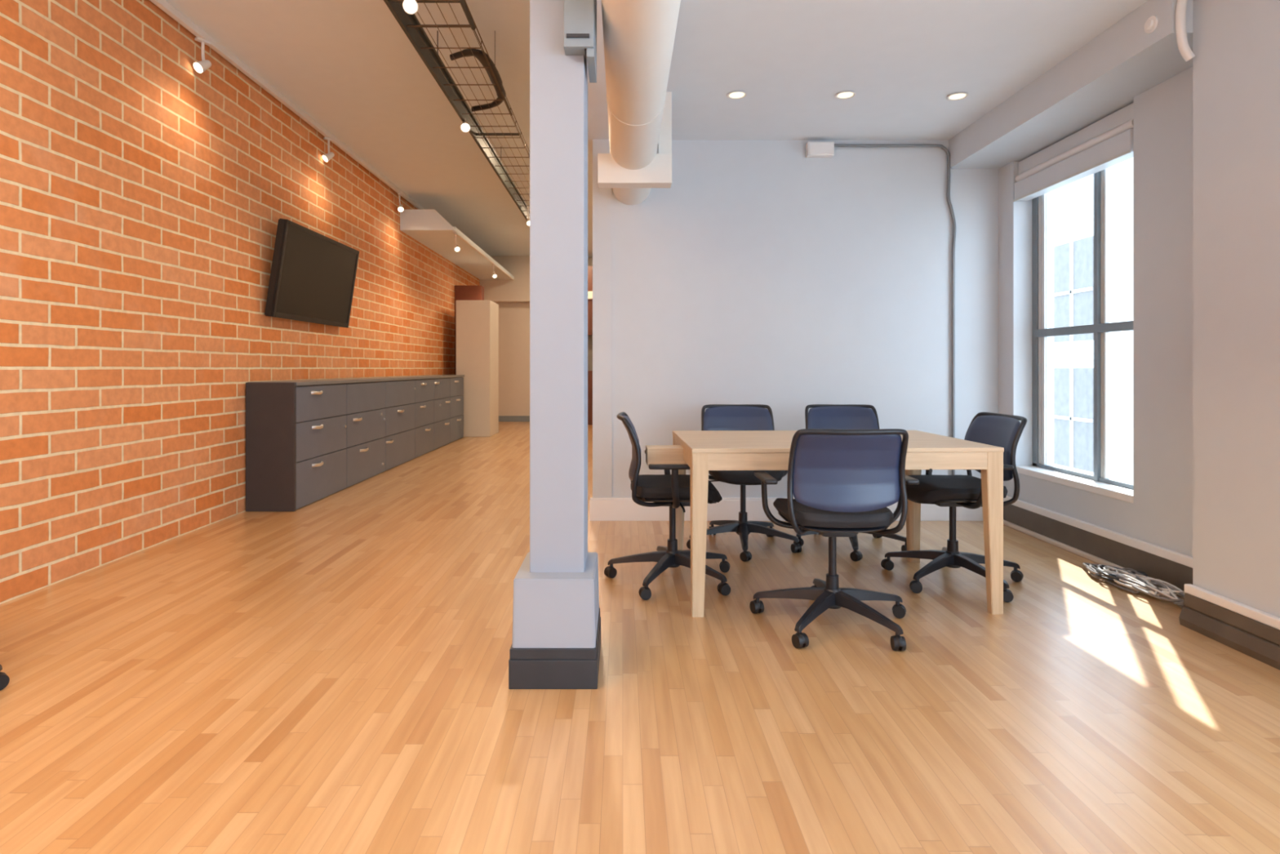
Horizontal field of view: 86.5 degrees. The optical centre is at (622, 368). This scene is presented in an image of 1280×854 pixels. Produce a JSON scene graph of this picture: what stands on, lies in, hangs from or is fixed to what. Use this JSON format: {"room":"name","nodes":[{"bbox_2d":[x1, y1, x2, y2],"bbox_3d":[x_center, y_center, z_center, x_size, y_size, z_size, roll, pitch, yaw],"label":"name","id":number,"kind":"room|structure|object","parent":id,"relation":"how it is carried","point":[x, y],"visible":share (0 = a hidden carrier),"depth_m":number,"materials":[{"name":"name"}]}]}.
{"room":"open-plan office","nodes":[
{"label":"open-plan office","id":0,"kind":"room"},
{"bbox_2d":[0,0,479,604],"bbox_3d":[-3.000,-0.640,5.200,0.200,3.480,17.600,0,0,0],"label":"wall","id":1,"kind":"structure","parent":0,"point":[144,194],"depth_m":4.12,"materials":[{"name":"orange brick"}]},
{"bbox_2d":[264,218,359,328],"bbox_3d":[-2.797,-0.809,6.220,0.206,0.795,1.500,0,0,0],"label":"television","id":2,"kind":"object","parent":1,"relation":"attached to","point":[313,275],"visible":1,"depth_m":6.00,"materials":[{"name":"black plastic"}]},
{"bbox_2d":[400,209,514,279],"bbox_3d":[-2.550,-1.935,11.345,0.700,0.270,4.950,0,0,0],"label":"bulkhead","id":3,"kind":"object","parent":1,"relation":"attached to","point":[428,228],"depth_m":9.65,"materials":[{"name":"white paint"}]},
{"bbox_2d":[453,231,514,279],"bbox_3d":[-2.200,-1.786,11.300,0.030,0.028,4.800,0,0,0],"label":"track","id":4,"kind":"object","parent":3,"relation":"attached to","point":[459,235],"visible":1,"depth_m":10.52,"materials":[{"name":"white metal"}]},
{"bbox_2d":[453,233,460,252],"bbox_3d":[-2.180,-1.652,8.976,0.075,0.239,0.115,0,0,-17],"label":"track light","id":5,"kind":"object","parent":4,"relation":"attached to","point":[457,248],"visible":1,"depth_m":8.96,"materials":[{"name":"beige metal"}]},
{"bbox_2d":[492,263,497,278],"bbox_3d":[-2.180,-1.652,11.596,0.075,0.239,0.115,0,0,-17],"label":"track light","id":6,"kind":"object","parent":4,"relation":"attached to","point":[494,275],"visible":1,"depth_m":11.57,"materials":[{"name":"beige metal"}]},
{"bbox_2d":[454,285,484,374],"bbox_3d":[-2.670,-0.165,11.875,0.460,2.530,0.250,0,0,0],"label":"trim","id":7,"kind":"structure","parent":1,"relation":"attached to","point":[461,292],"depth_m":11.75,"materials":[{"name":"brown wood"}]},
{"bbox_2d":[165,0,592,257],"bbox_3d":[0.100,-2.355,5.200,6.400,0.150,17.600,0,0,0],"label":"ceiling","id":8,"kind":"structure","parent":0,"point":[350,66],"depth_m":5.50,"materials":[{"name":"white paint"}]},
{"bbox_2d":[149,0,425,209],"bbox_3d":[-2.850,-2.255,6.350,0.040,0.050,14.700,0,0,0],"label":"track","id":9,"kind":"object","parent":8,"relation":"attached to","point":[163,5],"visible":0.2,"depth_m":5.41,"materials":[{"name":"white metal"}]},
{"bbox_2d":[192,36,211,73],"bbox_3d":[-2.839,-2.110,4.604,0.075,0.239,0.115,0,0,29],"label":"track light","id":10,"kind":"object","parent":9,"relation":"attached to","point":[200,67],"visible":1,"depth_m":4.60,"materials":[{"name":"white metal"}]},
{"bbox_2d":[321,137,334,162],"bbox_3d":[-2.844,-2.110,6.581,0.115,0.239,0.075,0,0,-44],"label":"track light","id":11,"kind":"object","parent":9,"relation":"attached to","point":[326,157],"visible":1,"depth_m":6.58,"materials":[{"name":"beige metal"}]},
{"bbox_2d":[397,192,404,212],"bbox_3d":[-2.831,-2.110,8.694,0.075,0.239,0.115,0,0,-11],"label":"track light","id":12,"kind":"object","parent":9,"relation":"attached to","point":[400,209],"visible":1,"depth_m":8.67,"materials":[{"name":"beige metal"}]},
{"bbox_2d":[383,0,529,221],"bbox_3d":[-1.056,-2.110,6.000,0.411,0.340,10.000,0,0,0],"label":"cable tray","id":13,"kind":"object","parent":8,"relation":"hanging from","point":[409,24],"visible":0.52,"depth_m":4.69,"materials":[{"name":"grey metal"}]},
{"bbox_2d":[402,0,417,14],"bbox_3d":[-1.061,-1.890,3.414,0.075,0.239,0.115,0,0,-11],"label":"track light","id":14,"kind":"object","parent":13,"relation":"attached to","point":[410,6],"visible":1,"depth_m":3.38,"materials":[{"name":"beige"}]},
{"bbox_2d":[460,120,470,132],"bbox_3d":[-1.232,-1.970,5.353,0.075,0.239,0.115,0,0,-6],"label":"track light","id":15,"kind":"object","parent":13,"relation":"attached to","point":[465,127],"visible":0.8,"depth_m":5.32,"materials":[{"name":"beige metal"}]},
{"bbox_2d":[449,48,506,111],"bbox_3d":[-0.996,-1.997,4.755,0.314,0.074,0.904,0,0,0],"label":"cable bundle","id":16,"kind":"object","parent":13,"relation":"in","point":[478,54],"visible":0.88,"depth_m":4.58,"materials":[{"name":"black plastic"}]},
{"bbox_2d":[526,206,529,226],"bbox_3d":[-1.151,-1.880,8.443,0.075,0.239,0.115,0,0,-6],"label":"track light","id":17,"kind":"object","parent":13,"relation":"attached to","point":[527,207],"visible":0.67,"depth_m":8.43,"materials":[{"name":"beige metal"}]},
{"bbox_2d":[480,256,592,415],"bbox_3d":[0.200,-0.590,14.060,6.200,3.380,0.480,0,0,0],"label":"wall","id":18,"kind":"structure","parent":0,"point":[512,296],"depth_m":14.00,"materials":[{"name":"beige paint"}]},
{"bbox_2d":[498,415,529,422],"bbox_3d":[0.200,1.040,13.990,6.200,0.120,0.020,0,0,0],"label":"baseboard","id":19,"kind":"structure","parent":18,"relation":"attached to","point":[501,418],"depth_m":13.98,"materials":[{"name":"grey wood"}]},
{"bbox_2d":[0,422,1279,853],"bbox_3d":[0.100,1.160,5.350,6.400,0.120,17.900,0,0,0],"label":"floor","id":20,"kind":"structure","parent":0,"point":[330,674],"depth_m":2.21,"materials":[{"name":"brown wood"}]},
{"bbox_2d":[0,664,9,690],"bbox_3d":[-2.464,0.669,2.228,0.669,0.862,0.678,0,0,8],"label":"office chair","id":21,"kind":"object","parent":20,"relation":"on","point":[4,678],"visible":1,"depth_m":2.33,"materials":[{"name":"black plastic"}]},
{"bbox_2d":[245,382,296,511],"bbox_3d":[-2.703,0.605,5.229,0.374,0.990,0.028,0,0,0],"label":"end panel","id":22,"kind":"object","parent":20,"relation":"on","point":[270,406],"visible":1,"depth_m":5.21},
{"bbox_2d":[296,383,346,509],"bbox_3d":[-2.687,0.619,5.735,0.402,0.962,0.968,0,0,0],"label":"filing cabinet","id":23,"kind":"object","parent":20,"relation":"on","point":[321,409],"visible":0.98,"depth_m":5.66,"materials":[{"name":"grey metal"}]},
{"bbox_2d":[254,374,464,386],"bbox_3d":[-2.701,0.121,8.027,0.387,0.031,5.565,0,0,0],"label":"countertop","id":24,"kind":"structure","parent":23,"relation":"on","point":[322,381],"depth_m":6.59,"materials":[{"name":"grey laminate"}]},
{"bbox_2d":[344,381,385,487],"bbox_3d":[-2.687,0.619,6.730,0.402,0.962,1.018,0,0,0],"label":"filing cabinet","id":25,"kind":"object","parent":20,"relation":"on","point":[366,401],"visible":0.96,"depth_m":6.64,"materials":[{"name":"grey metal"}]},
{"bbox_2d":[383,379,415,471],"bbox_3d":[-2.687,0.619,7.755,0.402,0.962,1.028,0,0,0],"label":"filing cabinet","id":26,"kind":"object","parent":20,"relation":"on","point":[399,437],"visible":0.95,"depth_m":7.69,"materials":[{"name":"grey metal"}]},
{"bbox_2d":[413,378,434,457],"bbox_3d":[-2.687,0.619,8.690,0.402,0.962,0.838,0,0,0],"label":"filing cabinet","id":27,"kind":"object","parent":20,"relation":"on","point":[424,388],"visible":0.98,"depth_m":8.64,"materials":[{"name":"grey metal"}]},
{"bbox_2d":[434,377,450,449],"bbox_3d":[-2.687,0.619,9.530,0.402,0.962,0.838,0,0,0],"label":"filing cabinet","id":28,"kind":"object","parent":20,"relation":"on","point":[442,385],"visible":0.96,"depth_m":9.50,"materials":[{"name":"grey metal"}]},
{"bbox_2d":[448,377,463,442],"bbox_3d":[-2.687,0.619,10.375,0.402,0.962,0.848,0,0,0],"label":"filing cabinet","id":29,"kind":"object","parent":20,"relation":"on","point":[456,384],"visible":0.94,"depth_m":10.34,"materials":[{"name":"grey metal"}]},
{"bbox_2d":[456,300,498,436],"bbox_3d":[-2.395,0.005,11.275,0.550,2.190,0.750,0,0,0],"label":"tall cabinet","id":30,"kind":"object","parent":20,"relation":"on","point":[477,321],"visible":0.89,"depth_m":10.90,"materials":[{"name":"beige paint"}]},
{"bbox_2d":[508,0,600,688],"bbox_3d":[-0.238,-0.590,2.534,0.304,3.380,0.411,0,0,0],"label":"column","id":31,"kind":"structure","parent":20,"relation":"on","point":[556,644],"depth_m":2.44,"materials":[{"name":"paint"}]},
{"bbox_2d":[563,0,596,83],"bbox_3d":[-0.151,-1.365,2.481,0.107,0.550,0.238,0,0,0],"label":"bracket","id":32,"kind":"object","parent":31,"relation":"attached to","point":[580,16],"visible":1,"depth_m":2.37,"materials":[{"name":"white metal"}]},
{"bbox_2d":[587,266,592,424],"bbox_3d":[-0.650,-0.450,13.375,0.600,3.100,0.350,0,0,0],"label":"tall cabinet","id":33,"kind":"object","parent":20,"relation":"on","point":[589,268],"visible":0.15,"depth_m":13.30,"materials":[{"name":"brown wood"}]},
{"bbox_2d":[604,411,730,599],"bbox_3d":[0.243,0.669,3.548,0.677,0.862,0.674,0,0,0],"label":"office chair","id":34,"kind":"object","parent":20,"relation":"on","point":[673,491],"visible":0.88,"depth_m":3.37,"materials":[{"name":"black plastic"}]},
{"bbox_2d":[686,404,801,561],"bbox_3d":[0.727,0.669,4.181,0.673,0.862,0.675,0,0,0],"label":"office chair","id":35,"kind":"object","parent":20,"relation":"on","point":[716,416],"visible":0.66,"depth_m":4.19,"materials":[{"name":"black plastic"}]},
{"bbox_2d":[645,430,1004,617],"bbox_3d":[0.907,0.728,3.448,1.575,0.745,0.860,0,0,-2],"label":"dining table","id":36,"kind":"object","parent":20,"relation":"on","point":[704,451],"visible":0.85,"depth_m":3.04,"materials":[{"name":"brown wood"}]},
{"bbox_2d":[749,428,919,650],"bbox_3d":[0.915,0.669,2.955,0.678,0.862,0.667,0,0,0],"label":"office chair","id":37,"kind":"object","parent":20,"relation":"on","point":[842,482],"visible":1,"depth_m":2.73,"materials":[{"name":"black fabric"}]},
{"bbox_2d":[793,404,906,560],"bbox_3d":[1.390,0.669,4.187,0.676,0.862,0.680,0,0,3],"label":"office chair","id":38,"kind":"object","parent":20,"relation":"on","point":[828,416],"visible":0.29,"depth_m":4.40,"materials":[{"name":"fabric"}]},
{"bbox_2d":[880,412,1026,602],"bbox_3d":[1.742,0.669,3.524,0.670,0.862,0.688,0,0,0],"label":"office chair","id":39,"kind":"object","parent":20,"relation":"on","point":[997,429],"visible":0.8,"depth_m":3.45,"materials":[{"name":"black plastic"}]},
{"bbox_2d":[1082,562,1144,593],"bbox_3d":[2.558,1.070,3.360,0.208,0.052,0.797,0,0,0],"label":"power cable","id":40,"kind":"object","parent":20,"relation":"on","point":[1088,566],"visible":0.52,"depth_m":3.52,"materials":[{"name":"grey plastic"}]},
{"bbox_2d":[1091,564,1181,599],"bbox_3d":[2.552,1.066,3.321,0.222,0.057,0.719,0,0,0],"label":"power cable","id":41,"kind":"object","parent":20,"relation":"on","point":[1095,566],"visible":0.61,"depth_m":3.46,"materials":[{"name":"grey plastic"}]},
{"bbox_2d":[1097,564,1182,599],"bbox_3d":[2.568,1.063,3.319,0.196,0.047,0.714,0,0,0],"label":"power cable","id":42,"kind":"object","parent":20,"relation":"on","point":[1148,582],"visible":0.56,"depth_m":3.37,"materials":[{"name":"grey plastic"}]},
{"bbox_2d":[1102,566,1183,599],"bbox_3d":[2.570,1.051,3.280,0.180,0.067,0.635,0,0,0],"label":"power cable","id":43,"kind":"object","parent":20,"relation":"on","point":[1171,591],"visible":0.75,"depth_m":3.30,"materials":[{"name":"grey plastic"}]},
{"bbox_2d":[1113,570,1184,601],"bbox_3d":[2.565,1.057,3.279,0.192,0.058,0.635,0,0,0],"label":"power cable","id":44,"kind":"object","parent":20,"relation":"on","point":[1156,583],"visible":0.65,"depth_m":3.24,"materials":[{"name":"grey plastic"}]},
{"bbox_2d":[612,140,1050,497],"bbox_3d":[1.512,-0.275,5.020,3.175,2.750,0.200,0,0,0],"label":"wall","id":45,"kind":"structure","parent":0,"point":[777,277],"depth_m":4.92,"materials":[{"name":"white paint"}]},
{"bbox_2d":[592,139,612,497],"bbox_3d":[-0.145,-0.275,5.014,0.140,2.750,0.212,0,0,0],"label":"trim","id":46,"kind":"structure","parent":45,"relation":"attached to","point":[602,197],"depth_m":4.91,"materials":[{"name":"white paint"}]},
{"bbox_2d":[601,0,680,205],"bbox_3d":[0.066,-1.320,1.220,0.289,0.289,7.440,0,0,0],"label":"duct","id":47,"kind":"object","parent":45,"relation":"attached to","point":[639,35],"visible":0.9,"depth_m":2.79,"materials":[{"name":"white metal"}]},
{"bbox_2d":[589,497,982,520],"bbox_3d":[1.242,1.018,4.907,2.957,0.165,0.025,0,0,0],"label":"baseboard","id":48,"kind":"structure","parent":45,"relation":"attached to","point":[614,508],"depth_m":4.89,"materials":[{"name":"white paint"}]},
{"bbox_2d":[805,142,834,157],"bbox_3d":[1.420,-1.570,4.887,0.190,0.100,0.066,0,0,0],"label":"junction box","id":49,"kind":"object","parent":45,"relation":"attached to","point":[813,149],"visible":1,"depth_m":4.85,"materials":[{"name":"white plastic"}]},
{"bbox_2d":[834,143,955,475],"bbox_3d":[1.958,-0.368,4.901,0.896,2.496,0.023,0,0,0],"label":"conduit","id":50,"kind":"object","parent":45,"relation":"attached to","point":[941,146],"visible":0.98,"depth_m":4.89,"materials":[{"name":"grey metal"}]},
{"bbox_2d":[587,0,1148,153],"bbox_3d":[1.325,-2.040,0.810,3.150,0.780,8.820,0,0,0],"label":"ceiling","id":51,"kind":"structure","parent":0,"point":[902,60],"depth_m":3.66,"materials":[{"name":"white paint"}]},
{"bbox_2d":[597,92,671,187],"bbox_3d":[0.074,-1.375,4.100,0.442,0.550,0.120,0,0,0],"label":"bulkhead","id":52,"kind":"object","parent":51,"relation":"attached to","point":[657,174],"visible":0.81,"depth_m":4.04,"materials":[{"name":"beige paint"}]},
{"bbox_2d":[726,90,746,99],"bbox_3d":[0.690,-1.645,4.100,0.124,0.007,0.124,0,0,0],"label":"recessed light","id":53,"kind":"object","parent":51,"relation":"in","point":[737,95],"visible":1,"depth_m":4.10,"materials":[{"name":"white glass"}]},
{"bbox_2d":[835,90,856,99],"bbox_3d":[1.345,-1.645,4.100,0.124,0.007,0.124,0,0,0],"label":"recessed light","id":54,"kind":"object","parent":51,"relation":"in","point":[848,94],"visible":1,"depth_m":4.10,"materials":[{"name":"beige glass"}]},
{"bbox_2d":[946,92,968,100],"bbox_3d":[2.030,-1.645,4.120,0.124,0.007,0.124,0,0,0],"label":"recessed light","id":55,"kind":"object","parent":51,"relation":"in","point":[959,95],"visible":1,"depth_m":4.12,"materials":[{"name":"beige glass"}]},
{"bbox_2d":[948,0,1192,168],"bbox_3d":[2.630,-1.545,3.920,0.540,0.210,2.000,0,0,0],"label":"ceiling beam","id":56,"kind":"structure","parent":51,"relation":"attached to","point":[1102,77],"depth_m":3.63,"materials":[{"name":"white paint"}]},
{"bbox_2d":[1144,16,1158,33],"bbox_3d":[2.349,-1.530,3.030,0.022,0.070,0.070,0,0,0],"label":"rosette","id":57,"kind":"object","parent":56,"relation":"attached to","point":[1151,24],"visible":1,"depth_m":3.02,"materials":[{"name":"white plastic"}]},
{"bbox_2d":[1175,0,1195,61],"bbox_3d":[2.402,-1.478,2.902,0.076,0.337,0.036,0,0,0],"label":"curved pipe","id":58,"kind":"object","parent":56,"relation":"attached to","point":[1184,49],"visible":1,"depth_m":2.89,"materials":[{"name":"white metal"}]},
{"bbox_2d":[998,66,1192,556],"bbox_3d":[2.815,-0.220,3.885,0.190,2.640,2.070,0,0,0],"label":"wall","id":59,"kind":"structure","parent":0,"point":[1160,513],"depth_m":3.49,"materials":[{"name":"white paint"}]},
{"bbox_2d":[1016,168,1133,502],"bbox_3d":[2.798,-0.290,4.175,0.164,2.020,1.110,0,0,0],"label":"window","id":60,"kind":"structure","parent":59,"relation":"in","point":[1100,483],"depth_m":4.08,"materials":[{"name":"white metal"}]},
{"bbox_2d":[1013,102,1133,201],"bbox_3d":[2.768,-1.292,4.183,0.104,0.276,1.085,0,0,0],"label":"roller blind","id":61,"kind":"object","parent":60,"relation":"attached to","point":[1108,142],"visible":0.76,"depth_m":4.08,"materials":[{"name":"white fabric"}]},
{"bbox_2d":[1003,520,1185,598],"bbox_3d":[2.697,1.086,3.905,0.045,0.028,1.970,0,0,0],"label":"trim","id":62,"kind":"structure","parent":59,"relation":"attached to","point":[1064,546],"depth_m":4.12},
{"bbox_2d":[1003,504,1192,591],"bbox_3d":[2.709,1.010,3.910,0.022,0.130,1.980,0,0,0],"label":"baseboard","id":63,"kind":"structure","parent":59,"relation":"attached to","point":[1155,566],"depth_m":3.81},
{"bbox_2d":[1003,495,1192,568],"bbox_3d":[2.706,0.922,3.910,0.028,0.045,1.980,0,0,0],"label":"trim","id":64,"kind":"structure","parent":59,"relation":"attached to","point":[1179,557],"depth_m":3.75,"materials":[{"name":"white paint"}]},
{"bbox_2d":[1192,0,1279,617],"bbox_3d":[2.760,-0.275,2.460,0.620,2.750,0.920,0,0,0],"label":"wall","id":65,"kind":"structure","parent":0,"point":[1236,43],"depth_m":2.71,"materials":[{"name":"white paint"}]},
{"bbox_2d":[1173,592,1279,670],"bbox_3d":[2.419,1.032,2.270,0.081,0.135,1.340,0,0,0],"label":"baseboard","id":66,"kind":"structure","parent":65,"relation":"attached to","point":[1260,641],"depth_m":2.68,"materials":[{"name":"brown wood"}]},
{"bbox_2d":[1184,583,1279,629],"bbox_3d":[2.435,0.947,2.266,0.030,0.037,1.332,0,0,0],"label":"trim","id":67,"kind":"structure","parent":65,"relation":"attached to","point":[1264,617],"depth_m":2.69,"materials":[{"name":"white paint"}]},
{"label":"outside","id":68,"kind":"structure","parent":0,"visible":0},
{"bbox_3d":[21.550,7.200,10.000,36.900,0.200,80.000,0,0,0],"label":"ground","id":69,"kind":"structure","parent":68,"visible":0},
{"bbox_2d":[1050,157,1133,484],"bbox_3d":[11.875,0.600,15.000,4.250,13.000,26.000,0,0,0],"label":"window glass","id":70,"kind":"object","parent":69,"relation":"on","point":[1072,205],"visible":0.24,"depth_m":14.63,"materials":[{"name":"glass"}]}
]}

